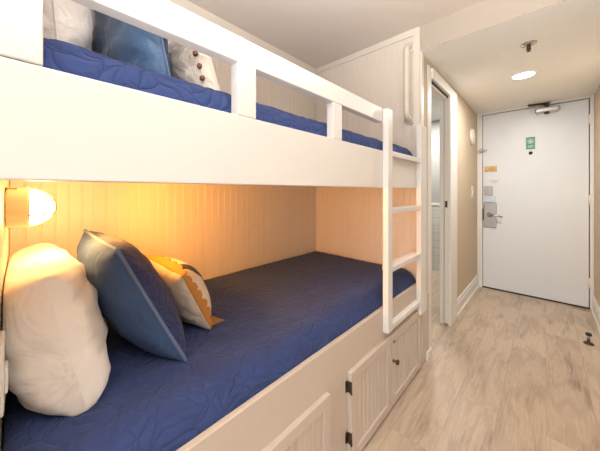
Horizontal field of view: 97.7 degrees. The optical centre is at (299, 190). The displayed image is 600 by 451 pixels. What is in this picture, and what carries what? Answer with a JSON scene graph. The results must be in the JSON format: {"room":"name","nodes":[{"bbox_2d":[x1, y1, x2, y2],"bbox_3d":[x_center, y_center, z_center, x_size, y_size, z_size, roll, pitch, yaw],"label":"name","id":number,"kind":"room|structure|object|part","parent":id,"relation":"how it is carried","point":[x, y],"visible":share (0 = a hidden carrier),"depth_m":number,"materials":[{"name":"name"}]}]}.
{"room":"bunk bedroom","nodes":[
{"label":"bunk bedroom","id":0,"kind":"room"},
{"bbox_2d":[0,180,8,450],"bbox_3d":[-0.800,0.033,0.698,0.851,2.215,0.018,0,0,43],"label":"wall","id":1,"kind":"structure","parent":0,"point":[4,231],"depth_m":0.62,"materials":[{"name":"beige paint"}]},
{"bbox_2d":[0,330,7,417],"bbox_3d":[-0.603,0.367,0.533,0.070,0.145,0.012,0,0,43],"label":"wall outlet","id":2,"kind":"object","parent":1,"relation":"attached to","point":[3,364],"visible":1,"depth_m":0.51,"materials":[{"name":"white plastic"}]},
{"bbox_3d":[-0.605,0.367,0.532,0.070,0.145,0.007,0,0,43],"label":"plate","id":3,"kind":"part","parent":2,"relation":"part of","materials":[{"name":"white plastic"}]},
{"bbox_2d":[4,187,56,227],"bbox_3d":[-0.786,0.048,0.770,0.120,0.120,0.106,0,0,43],"label":"wall lamp","id":4,"kind":"object","parent":1,"relation":"attached to","point":[23,207],"visible":1,"depth_m":0.73,"materials":[{"name":"white glass"}]},
{"bbox_3d":[-0.772,0.048,0.784,0.101,0.101,0.054,0,0,43],"label":"glass globe","id":5,"kind":"part","parent":4,"relation":"part of","materials":[{"name":"white glass"}]},
{"bbox_2d":[9,39,315,279],"bbox_3d":[-0.487,0.033,1.665,0.018,2.215,1.820,0,0,43],"label":"wall","id":6,"kind":"structure","parent":0,"point":[216,230],"depth_m":1.55,"materials":[{"name":"beige paint"}]},
{"bbox_2d":[169,0,315,73],"bbox_3d":[-0.481,-1.050,1.649,0.014,0.050,1.806,0,0,43],"label":"trim","id":7,"kind":"structure","parent":6,"relation":"attached to","point":[186,4],"depth_m":1.72,"materials":[{"name":"beige paint"}]},
{"bbox_2d":[188,0,483,68],"bbox_3d":[-0.435,-1.115,-0.901,4.000,0.080,5.491,0,0,43],"label":"ceiling","id":8,"kind":"structure","parent":0,"point":[318,33],"depth_m":1.65,"materials":[{"name":"paint"}]},
{"bbox_2d":[431,120,439,202],"bbox_3d":[0.879,0.040,3.324,1.930,2.200,2.350,0,0,43],"label":"wall","id":9,"kind":"structure","parent":0,"point":[435,125],"depth_m":3.79,"materials":[{"name":"grey paint"}]},
{"bbox_2d":[431,205,439,270],"bbox_3d":[1.646,0.675,4.068,1.830,0.930,0.015,0,0,43],"label":"tile","id":10,"kind":"structure","parent":9,"relation":"attached to","point":[435,210],"depth_m":3.77,"materials":[{"name":"white tile"}]},
{"bbox_2d":[431,94,439,120],"bbox_3d":[0.879,-1.065,3.324,1.930,0.090,2.350,0,0,43],"label":"ceiling","id":11,"kind":"structure","parent":0,"point":[435,103],"depth_m":3.24,"materials":[{"name":"paint"}]},
{"bbox_2d":[316,0,565,280],"bbox_3d":[1.528,0.007,1.033,3.786,2.265,0.018,0,0,43],"label":"wall","id":12,"kind":"structure","parent":0,"point":[349,220],"depth_m":1.91,"materials":[{"name":"beige paint"}]},
{"bbox_2d":[316,26,419,156],"bbox_3d":[0.465,-0.647,2.009,0.872,0.855,0.014,0,0,43],"label":"trim","id":13,"kind":"structure","parent":12,"relation":"attached to","point":[415,32],"depth_m":1.73,"materials":[{"name":"beige paint"}]},
{"bbox_2d":[403,42,412,124],"bbox_3d":[0.712,-0.720,1.733,0.068,0.548,0.079,0,0,43],"label":"grab bar","id":14,"kind":"object","parent":12,"relation":"attached to","point":[408,48],"visible":1,"depth_m":1.71,"materials":[{"name":"beige plastic"}]},
{"bbox_2d":[424,56,476,297],"bbox_3d":[0.770,0.007,3.158,2.000,2.265,2.042,0,0,43],"label":"wall","id":15,"kind":"structure","parent":0,"point":[466,116],"depth_m":2.68,"materials":[{"name":"beige paint"}]},
{"bbox_2d":[421,51,423,125],"bbox_3d":[0.806,-0.667,1.729,0.008,0.495,0.040,0,0,43],"label":"trim","id":16,"kind":"structure","parent":15,"relation":"attached to","point":[422,53],"depth_m":1.72,"materials":[{"name":"white paint"}]},
{"bbox_2d":[426,347,431,360],"bbox_3d":[0.881,1.113,1.789,0.012,0.055,0.095,0,0,43],"label":"baseboard","id":17,"kind":"structure","parent":15,"relation":"attached to","point":[429,352],"depth_m":1.78,"materials":[{"name":"white paint"}]},
{"bbox_2d":[431,80,447,97],"bbox_3d":[1.088,-0.794,2.046,0.010,0.012,0.467,0,0,43],"label":"trim","id":18,"kind":"structure","parent":15,"relation":"attached to","point":[432,82],"depth_m":2.03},
{"bbox_2d":[427,65,456,347],"bbox_3d":[1.123,0.133,2.111,0.088,2.014,0.765,0,0,43],"label":"trim","id":19,"kind":"structure","parent":15,"relation":"attached to","point":[432,74],"depth_m":2.21,"materials":[{"name":"white paint"}]},
{"bbox_2d":[444,98,447,323],"bbox_3d":[1.389,0.167,2.385,0.028,1.923,0.420,0,0,43],"label":"door","id":20,"kind":"structure","parent":15,"relation":"in","point":[445,100],"depth_m":2.23,"materials":[{"name":"white paint"}]},
{"bbox_2d":[457,274,478,317],"bbox_3d":[1.768,1.067,2.743,0.022,0.145,1.040,0,0,43],"label":"baseboard","id":21,"kind":"structure","parent":15,"relation":"attached to","point":[467,294],"depth_m":2.68,"materials":[{"name":"white paint"}]},
{"bbox_2d":[469,129,474,144],"bbox_3d":[1.895,-0.595,2.871,0.032,0.176,0.176,0,0,43],"label":"door chime","id":22,"kind":"object","parent":15,"relation":"attached to","point":[472,132],"visible":1,"depth_m":2.83,"materials":[{"name":"beige plastic"}]},
{"bbox_2d":[362,269,599,450],"bbox_3d":[0.199,1.170,0.431,4.900,0.060,8.300,0,0,43],"label":"floor","id":23,"kind":"structure","parent":0,"point":[512,372],"depth_m":1.55,"materials":[{"name":"brown wood"}]},
{"bbox_2d":[0,0,428,450],"bbox_3d":[-0.113,0.240,1.364,0.937,1.800,2.014,0,0,43],"label":"bunk bed","id":24,"kind":"object","parent":23,"relation":"on","point":[55,125],"visible":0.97,"depth_m":0.72,"materials":[{"name":"white paint"}]},
{"bbox_3d":[-0.472,-0.433,0.399,0.034,0.454,0.115,0,0,43],"label":"post","id":25,"kind":"part","parent":24,"relation":"part of","materials":[{"name":"white paint"}]},
{"bbox_2d":[2,251,415,450],"bbox_3d":[-0.164,0.635,1.361,0.862,0.238,1.814,0,0,43],"label":"mattress","id":26,"kind":"object","parent":24,"relation":"on","point":[276,315],"visible":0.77,"depth_m":0.82,"materials":[{"name":"blue fabric"}]},
{"bbox_2d":[2,243,110,416],"bbox_3d":[-0.737,0.356,0.797,0.595,0.331,0.208,0,0,43],"label":"bed pillow","id":27,"kind":"object","parent":26,"relation":"on","point":[56,330],"visible":0.94,"depth_m":0.60,"materials":[{"name":"white fabric"}]},
{"bbox_2d":[77,229,187,361],"bbox_3d":[-0.615,0.339,0.926,0.574,0.370,0.253,0,0,43],"label":"pillow sham","id":28,"kind":"object","parent":26,"relation":"on","point":[133,297],"visible":0.94,"depth_m":0.76,"materials":[{"name":"blue fabric"}]},
{"bbox_2d":[145,255,223,329],"bbox_3d":[-0.507,0.400,1.085,0.435,0.237,0.189,0,0,43],"label":"throw pillow","id":29,"kind":"object","parent":26,"relation":"on","point":[187,286],"visible":0.72,"depth_m":0.95,"materials":[{"name":"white fabric"}]},
{"bbox_3d":[-0.015,-0.382,0.886,0.034,0.070,1.220,0,0,43],"label":"guard rail","id":30,"kind":"part","parent":24,"relation":"part of","materials":[{"name":"white paint"}]},
{"bbox_2d":[43,38,412,155],"bbox_3d":[-0.170,-0.191,1.367,0.846,0.211,1.814,0,0,43],"label":"mattress","id":31,"kind":"object","parent":24,"relation":"on","point":[58,55],"visible":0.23,"depth_m":0.60,"materials":[{"name":"blue fabric"}]},
{"bbox_2d":[43,0,95,50],"bbox_3d":[-0.747,-0.507,0.790,0.573,0.432,0.184,0,0,43],"label":"bed pillow","id":32,"kind":"object","parent":31,"relation":"on","point":[68,21],"visible":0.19,"depth_m":0.62,"materials":[{"name":"white fabric"}]},
{"bbox_2d":[91,10,170,75],"bbox_3d":[-0.611,-0.497,0.912,0.547,0.417,0.180,0,0,43],"label":"pillow sham","id":33,"kind":"object","parent":31,"relation":"on","point":[113,38],"visible":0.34,"depth_m":0.76,"materials":[{"name":"blue fabric"}]},
{"bbox_2d":[168,41,219,90],"bbox_3d":[-0.454,-0.426,1.021,0.420,0.268,0.148,0,0,43],"label":"throw pillow","id":34,"kind":"object","parent":31,"relation":"on","point":[187,64],"visible":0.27,"depth_m":0.89,"materials":[{"name":"beige fabric"}]},
{"bbox_3d":[-0.158,-0.276,0.734,0.034,0.142,0.060,0,0,43],"label":"rail post","id":35,"kind":"part","parent":24,"relation":"part of","materials":[{"name":"white paint"}]},
{"bbox_3d":[-0.029,0.930,0.831,0.020,0.360,0.397,0,0,43],"label":"cabinet door","id":36,"kind":"part","parent":24,"relation":"part of","materials":[{"name":"beige paint"}]},
{"bbox_3d":[-0.031,0.930,0.834,0.012,0.276,0.313,0,0,43],"label":"panel","id":37,"kind":"part","parent":24,"relation":"part of","materials":[{"name":"beige paint"}]},
{"bbox_3d":[0.138,-0.276,1.048,0.034,0.142,0.057,0,0,43],"label":"rail post","id":38,"kind":"part","parent":24,"relation":"part of","materials":[{"name":"white paint"}]},
{"bbox_3d":[0.333,0.935,1.217,0.020,0.374,0.380,0,0,43],"label":"cabinet door","id":39,"kind":"part","parent":24,"relation":"part of","materials":[{"name":"beige paint"}]},
{"bbox_3d":[0.331,0.935,1.219,0.012,0.290,0.296,0,0,43],"label":"panel","id":40,"kind":"part","parent":24,"relation":"part of","materials":[{"name":"beige paint"}]},
{"bbox_3d":[0.496,0.882,1.353,0.032,0.028,0.028,0,0,43],"label":"knob","id":41,"kind":"part","parent":24,"relation":"part of","materials":[{"name":"brown metal"}]},
{"bbox_3d":[0.620,0.937,1.522,0.020,0.370,0.447,0,0,43],"label":"cabinet door","id":42,"kind":"part","parent":24,"relation":"part of","materials":[{"name":"beige paint"}]},
{"bbox_3d":[0.618,0.937,1.524,0.012,0.286,0.364,0,0,43],"label":"panel","id":43,"kind":"part","parent":24,"relation":"part of","materials":[{"name":"beige paint"}]},
{"bbox_2d":[583,332,593,345],"bbox_3d":[2.154,1.099,1.955,0.058,0.081,0.058,0,0,43],"label":"door stop","id":44,"kind":"object","parent":23,"relation":"on","point":[588,342],"visible":1,"depth_m":1.95,"materials":[{"name":"brown metal"}]},
{"bbox_3d":[2.154,1.134,1.955,0.058,0.012,0.058,0,0,43],"label":"plate","id":45,"kind":"part","parent":44,"relation":"part of","materials":[{"name":"brown metal"}]},
{"bbox_2d":[422,0,599,113],"bbox_3d":[2.521,-1.040,1.516,3.000,0.250,2.078,0,0,43],"label":"ceiling","id":46,"kind":"structure","parent":0,"point":[479,65],"depth_m":1.81,"materials":[{"name":"paint"}]},
{"bbox_2d":[509,70,537,79],"bbox_3d":[1.764,-0.913,2.068,0.176,0.010,0.176,0,0,43],"label":"recessed light","id":47,"kind":"object","parent":46,"relation":"in","point":[529,73],"visible":1,"depth_m":2.06,"materials":[{"name":"white glass"}]},
{"bbox_2d":[520,40,536,51],"bbox_3d":[1.422,-0.890,1.628,0.080,0.050,0.080,0,0,43],"label":"sprinkler","id":48,"kind":"object","parent":46,"relation":"attached to","point":[528,44],"visible":1,"depth_m":1.62,"materials":[{"name":"silver metal"}]},
{"bbox_2d":[594,84,599,306],"bbox_3d":[1.913,0.113,1.475,0.100,2.055,2.970,0,0,43],"label":"wall","id":49,"kind":"structure","parent":0,"point":[597,93],"depth_m":2.34,"materials":[{"name":"beige paint"}]},
{"bbox_2d":[477,95,593,309],"bbox_3d":[2.474,0.102,2.828,0.935,2.075,0.050,0,0,43],"label":"door frame","id":50,"kind":"structure","parent":49,"relation":"attached to","point":[479,116],"depth_m":2.96,"materials":[{"name":"white paint"}]},
{"bbox_2d":[479,99,589,308],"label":"door","id":51,"kind":"structure","parent":50,"relation":"in","point":[536,197],"depth_m":2.77,"materials":[{"name":"white paint"}]},
{"bbox_3d":[2.215,0.280,3.056,0.123,0.290,0.012,0,0,43],"label":"lock plate","id":52,"kind":"part","parent":51,"relation":"part of","materials":[{"name":"metal"}]},
{"bbox_3d":[2.227,0.275,2.996,0.148,0.052,0.058,0,0,43],"label":"lever handle","id":53,"kind":"part","parent":51,"relation":"part of","materials":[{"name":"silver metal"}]},
{"bbox_3d":[2.458,-0.888,2.706,0.235,0.048,0.069,0,0,0],"label":"arm","id":54,"kind":"part","parent":51,"relation":"part of","materials":[{"name":"brown metal"}]},
{"bbox_2d":[591,296,599,332],"bbox_3d":[1.821,1.067,1.466,0.022,0.145,2.830,0,0,43],"label":"baseboard","id":55,"kind":"structure","parent":49,"relation":"attached to","point":[595,309],"depth_m":2.30,"materials":[{"name":"white paint"}]}
]}

